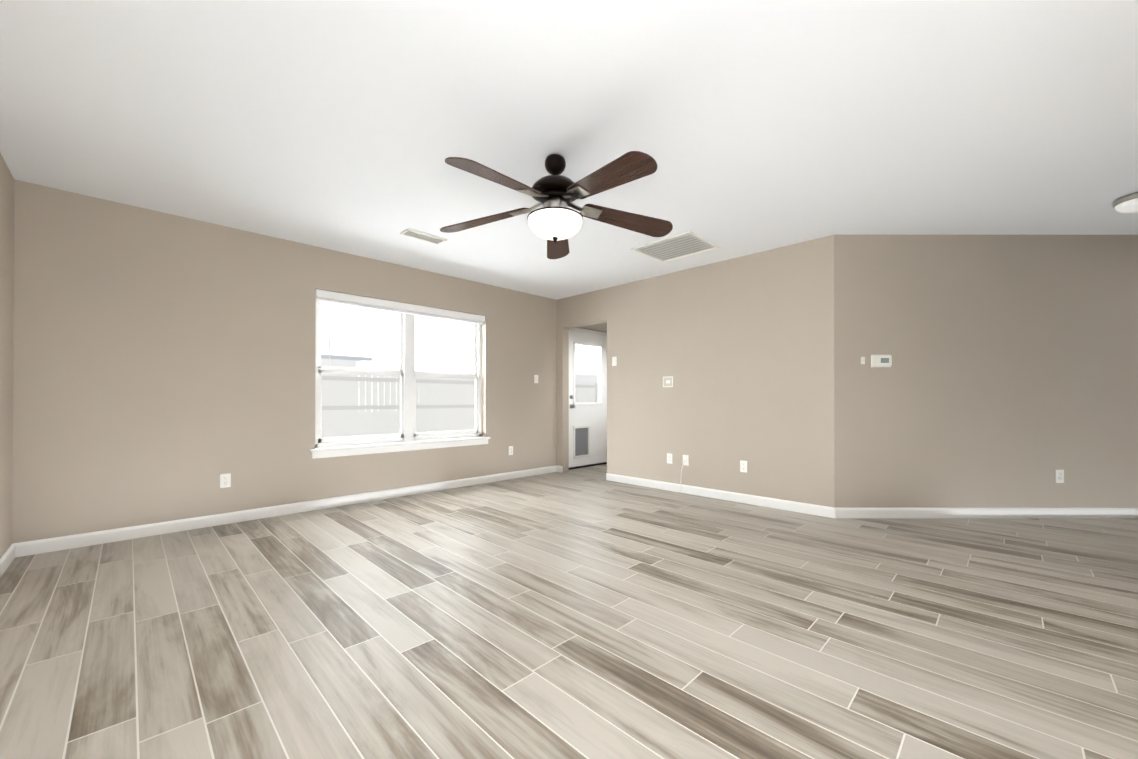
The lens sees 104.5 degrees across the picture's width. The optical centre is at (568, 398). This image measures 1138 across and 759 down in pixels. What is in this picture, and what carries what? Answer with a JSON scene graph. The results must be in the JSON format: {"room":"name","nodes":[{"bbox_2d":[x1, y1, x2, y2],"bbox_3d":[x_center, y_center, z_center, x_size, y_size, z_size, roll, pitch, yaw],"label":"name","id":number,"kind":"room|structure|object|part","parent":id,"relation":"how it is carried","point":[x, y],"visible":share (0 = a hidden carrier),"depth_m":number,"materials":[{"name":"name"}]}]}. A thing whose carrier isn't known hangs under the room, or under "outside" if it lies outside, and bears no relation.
{"room":"empty living room","nodes":[
{"label":"empty living room","id":0,"kind":"room"},
{"bbox_2d":[0,153,13,557],"bbox_3d":[-1.841,-0.202,1.012,0.120,2.440,5.377,0,0,-45],"label":"wall","id":1,"kind":"structure","parent":0,"point":[6,308],"depth_m":2.68,"materials":[{"name":"beige paint"}]},
{"bbox_2d":[0,544,14,577],"bbox_3d":[-1.780,0.973,1.040,0.013,0.090,5.097,0,0,-45],"label":"baseboard","id":2,"kind":"structure","parent":1,"relation":"attached to","point":[7,558],"depth_m":2.66,"materials":[{"name":"white wood"}]},
{"bbox_2d":[12,180,556,543],"bbox_3d":[-1.387,-0.184,5.154,6.620,2.440,0.160,0,0,-45],"label":"wall","id":3,"kind":"structure","parent":0,"point":[163,367],"depth_m":3.47,"materials":[{"name":"beige paint"}]},
{"bbox_2d":[220,473,230,487],"bbox_3d":[-2.813,0.674,3.607,0.070,0.114,0.012,0,0,-45],"label":"outlet","id":4,"kind":"object","parent":3,"relation":"attached to","point":[225,480],"visible":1,"depth_m":3.60,"materials":[{"name":"white plastic"}]},
{"bbox_2d":[13,465,556,557],"bbox_3d":[-1.876,0.988,4.538,4.824,0.090,0.013,0,0,-45],"label":"baseboard","id":5,"kind":"structure","parent":3,"relation":"attached to","point":[34,547],"depth_m":3.65,"materials":[{"name":"white wood"}]},
{"bbox_2d":[309,301,489,458],"bbox_3d":[-1.726,-0.228,4.783,1.975,1.575,0.185,0,0,-45],"label":"window","id":6,"kind":"structure","parent":3,"relation":"in","point":[407,373],"depth_m":4.77,"materials":[{"name":"white plastic"}]},
{"bbox_3d":[-1.703,0.515,4.757,1.975,0.088,0.120,0,0,-45],"label":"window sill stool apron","id":7,"kind":"part","parent":6,"relation":"part of","materials":[{"name":"white wood"}]},
{"bbox_2d":[316,289,484,369],"bbox_3d":[-1.708,-0.639,4.767,1.863,0.746,0.060,0,0,-45],"label":"blind valance","id":8,"kind":"object","parent":3,"relation":"attached to","point":[329,297],"visible":0.88,"depth_m":4.59,"materials":[{"name":"white plastic"}]},
{"bbox_2d":[509,446,512,454],"bbox_3d":[-0.748,0.673,5.671,0.070,0.114,0.012,0,0,-45],"label":"outlet","id":9,"kind":"object","parent":3,"relation":"attached to","point":[510,450],"visible":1,"depth_m":5.67,"materials":[{"name":"white plastic"}]},
{"bbox_2d":[534,375,537,382],"bbox_3d":[-0.441,-0.261,5.977,0.070,0.114,0.013,0,0,-45],"label":"light switch","id":10,"kind":"object","parent":3,"relation":"attached to","point":[535,378],"visible":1,"depth_m":5.97,"materials":[{"name":"white plastic"}]},
{"bbox_2d":[472,348,597,382],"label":"window","id":11,"kind":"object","parent":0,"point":[588,363],"depth_m":30.14,"materials":[{"name":"white glass"}]},
{"bbox_2d":[0,464,1137,758],"bbox_3d":[2.688,1.078,3.321,9.840,0.100,8.507,0,0,-45],"label":"floor","id":12,"kind":"structure","parent":0,"point":[590,612],"depth_m":1.90,"materials":[{"name":"tile"}]},
{"bbox_2d":[569,462,606,469],"bbox_3d":[0.244,1.032,6.786,0.884,0.022,0.190,0,0,-45],"label":"threshold","id":13,"kind":"object","parent":12,"relation":"on","point":[576,467],"visible":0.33,"depth_m":6.69,"materials":[{"name":"grey metal"}]},
{"bbox_2d":[0,0,1137,299],"bbox_3d":[2.688,-1.462,3.332,9.840,0.100,8.507,0,0,-45],"label":"ceiling","id":14,"kind":"structure","parent":0,"point":[748,126],"depth_m":2.22,"materials":[{"name":"white paint"}]},
{"bbox_2d":[400,228,446,244],"bbox_3d":[-1.262,-1.403,3.832,0.360,0.014,0.160,0,0,-45],"label":"ceiling vent","id":15,"kind":"object","parent":14,"relation":"in","point":[421,236],"visible":1,"depth_m":3.82,"materials":[{"name":"white plastic"}]},
{"bbox_2d":[440,151,672,258],"bbox_3d":[-0.082,-1.163,2.547,1.459,0.502,1.460,0,0,-45],"label":"fan","id":16,"kind":"object","parent":14,"relation":"hanging from","point":[555,221],"visible":1,"depth_m":2.50,"materials":[{"name":"brown wood"}]},
{"bbox_3d":[-0.525,-1.103,2.738,0.610,0.006,0.172,-6,11,18],"label":"blade","id":17,"kind":"part","parent":16,"relation":"part of","materials":[{"name":"brown wood"}]},
{"bbox_3d":[-0.356,-1.105,2.215,0.172,0.006,0.610,15,15,34],"label":"blade","id":18,"kind":"part","parent":16,"relation":"part of","materials":[{"name":"brown wood"}]},
{"bbox_3d":[-0.081,-0.997,2.593,0.320,0.104,0.320,0,0,-45],"label":"lamp shade","id":19,"kind":"part","parent":16,"relation":"part of","materials":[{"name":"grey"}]},
{"label":"blade","id":20,"kind":"part","parent":16,"relation":"part of","materials":[{"name":"brown wood"}]},
{"bbox_3d":[0.194,-1.105,2.215,0.172,0.006,0.610,16,-4,-36],"label":"blade","id":21,"kind":"part","parent":16,"relation":"part of","materials":[{"name":"brown wood"}]},
{"bbox_3d":[0.364,-1.103,2.737,0.610,0.006,0.172,6,-15,-18],"label":"blade","id":22,"kind":"part","parent":16,"relation":"part of","materials":[{"name":"brown wood"}]},
{"bbox_2d":[630,231,719,262],"bbox_3d":[0.994,-1.400,4.122,0.560,0.016,0.620,0,0,-45],"label":"ceiling vent","id":23,"kind":"object","parent":14,"relation":"in","point":[680,246],"visible":1,"depth_m":4.10,"materials":[{"name":"white plastic"}]},
{"bbox_2d":[1113,192,1137,212],"bbox_3d":[3.999,-1.362,3.082,0.248,0.102,0.248,0,0,-45],"label":"light","id":24,"kind":"object","parent":14,"relation":"attached to","point":[1127,203],"visible":1,"depth_m":3.08,"materials":[{"name":"silver metal"}]},
{"bbox_3d":[3.999,-1.342,3.081,0.232,0.062,0.232,0,0,-45],"label":"lamp shade","id":25,"kind":"part","parent":24,"relation":"part of","materials":[{"name":"white glass"}]},
{"bbox_2d":[569,328,606,335],"bbox_3d":[0.251,-0.020,6.782,1.040,2.125,0.180,0,0,-45],"label":"door frame","id":26,"kind":"structure","parent":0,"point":[589,331],"depth_m":6.73,"materials":[{"name":"white wood"}]},
{"bbox_2d":[575,322,606,332],"bbox_3d":[0.955,-1.221,6.398,1.556,0.355,1.397,0,0,-45],"label":"ceiling soffit","id":27,"kind":"structure","parent":0,"point":[601,327],"depth_m":6.50,"materials":[{"name":"brown paint"}]},
{"bbox_2d":[557,235,834,507],"bbox_3d":[1.097,-0.184,5.066,0.120,2.440,3.477,0,0,-45],"label":"wall","id":28,"kind":"structure","parent":0,"point":[740,350],"depth_m":4.49,"materials":[{"name":"beige paint"}]},
{"bbox_2d":[557,465,562,472],"bbox_3d":[-0.137,0.995,6.201,0.013,0.090,0.120,0,0,-45],"label":"baseboard","id":29,"kind":"structure","parent":28,"relation":"attached to","point":[559,468],"depth_m":6.18,"materials":[{"name":"white wood"}]},
{"bbox_2d":[569,330,606,467],"bbox_3d":[0.301,0.007,6.739,0.888,2.017,0.128,0,0,-45],"label":"door","id":30,"kind":"structure","parent":28,"relation":"in","point":[587,433],"depth_m":6.74,"materials":[{"name":"white paint"}]},
{"bbox_3d":[0.191,0.652,6.629,0.360,0.480,0.016,0,0,-45],"label":"pet frame","id":31,"kind":"part","parent":30,"relation":"part of","materials":[{"name":"white plastic"}]},
{"bbox_3d":[0.181,0.652,6.639,0.296,0.416,0.008,0,0,-45],"label":"pet flap panel","id":32,"kind":"part","parent":30,"relation":"part of","materials":[{"name":"grey plastic"}]},
{"bbox_3d":[0.277,-0.372,6.758,0.594,0.886,0.006,0,0,-45],"label":"glass panel","id":33,"kind":"part","parent":30,"relation":"part of","materials":[{"name":"white glass"}]},
{"bbox_2d":[612,357,616,365],"bbox_3d":[0.565,-0.463,5.505,0.013,0.114,0.070,0,0,-45],"label":"hall light switch","id":34,"kind":"object","parent":28,"relation":"attached to","point":[614,361],"visible":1,"depth_m":5.50,"materials":[{"name":"white plastic"}]},
{"bbox_2d":[663,376,672,386],"bbox_3d":[1.114,-0.185,4.958,0.008,0.120,0.132,0,0,-45],"label":"outlet box","id":35,"kind":"object","parent":28,"relation":"attached to","point":[668,381],"visible":1,"depth_m":4.96,"materials":[{"name":"white plastic"}]},
{"bbox_2d":[667,453,671,463],"bbox_3d":[1.129,0.675,4.941,0.012,0.114,0.070,0,0,-45],"label":"outlet","id":36,"kind":"object","parent":28,"relation":"attached to","point":[669,458],"visible":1,"depth_m":4.94,"materials":[{"name":"white plastic"}]},
{"bbox_2d":[672,455,688,491],"bbox_3d":[1.206,0.824,4.822,0.065,0.414,0.196,0,0,-45],"label":"outlet plate","id":37,"kind":"object","parent":28,"relation":"attached to","point":[685,459],"visible":0.98,"depth_m":4.79,"materials":[{"name":"white plastic"}]},
{"bbox_2d":[606,473,834,517],"bbox_3d":[1.378,0.989,4.686,0.013,0.090,2.550,0,0,-45],"label":"baseboard","id":38,"kind":"structure","parent":28,"relation":"attached to","point":[811,509],"depth_m":4.42,"materials":[{"name":"white wood"}]},
{"bbox_2d":[740,460,746,472],"bbox_3d":[1.723,0.672,4.346,0.012,0.114,0.070,0,0,-45],"label":"outlet","id":39,"kind":"object","parent":28,"relation":"attached to","point":[743,466],"visible":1,"depth_m":4.34,"materials":[{"name":"white plastic"}]},
{"bbox_2d":[834,235,1137,507],"bbox_3d":[5.661,-0.190,3.853,6.754,2.440,0.120,0,0,0],"label":"wall","id":40,"kind":"structure","parent":0,"point":[1008,378],"depth_m":3.79,"materials":[{"name":"beige paint"}]},
{"bbox_2d":[871,355,891,366],"bbox_3d":[2.684,-0.320,3.778,0.170,0.110,0.032,0,0,0],"label":"thermostat","id":41,"kind":"object","parent":40,"relation":"attached to","point":[881,360],"visible":1,"depth_m":3.76,"materials":[{"name":"white plastic"}]},
{"bbox_2d":[835,508,1137,517],"bbox_3d":[5.661,0.985,3.782,6.754,0.090,0.013,0,0,0],"label":"baseboard","id":42,"kind":"structure","parent":40,"relation":"attached to","point":[986,512],"depth_m":3.78,"materials":[{"name":"white wood"}]},
{"bbox_2d":[1056,470,1063,482],"bbox_3d":[4.219,0.670,3.787,0.070,0.114,0.012,0,0,0],"label":"outlet","id":43,"kind":"object","parent":40,"relation":"attached to","point":[1059,476],"visible":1,"depth_m":3.78,"materials":[{"name":"white plastic"}]},
{"label":"outside","id":44,"kind":"structure","parent":0,"visible":0},
{"bbox_2d":[331,412,365,436],"bbox_3d":[-14.212,1.351,20.537,60.000,0.200,39.743,0,0,-45],"label":"ground","id":45,"kind":"structure","parent":44,"point":[365,427],"depth_m":16.89,"materials":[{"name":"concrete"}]},
{"bbox_2d":[321,319,372,429],"bbox_3d":[-19.837,-1.282,12.738,23.900,5.000,9.930,0,0,-45],"label":"house","id":46,"kind":"structure","parent":45,"relation":"on","point":[339,343],"depth_m":17.67,"materials":[{"name":"white"}]},
{"bbox_2d":[322,373,597,437],"bbox_3d":[-3.556,0.307,11.303,40.010,1.810,0.108,0,0,-45],"label":"fence","id":47,"kind":"object","parent":45,"relation":"on","point":[351,408],"depth_m":10.63,"materials":[{"name":"white wood"}]}
]}

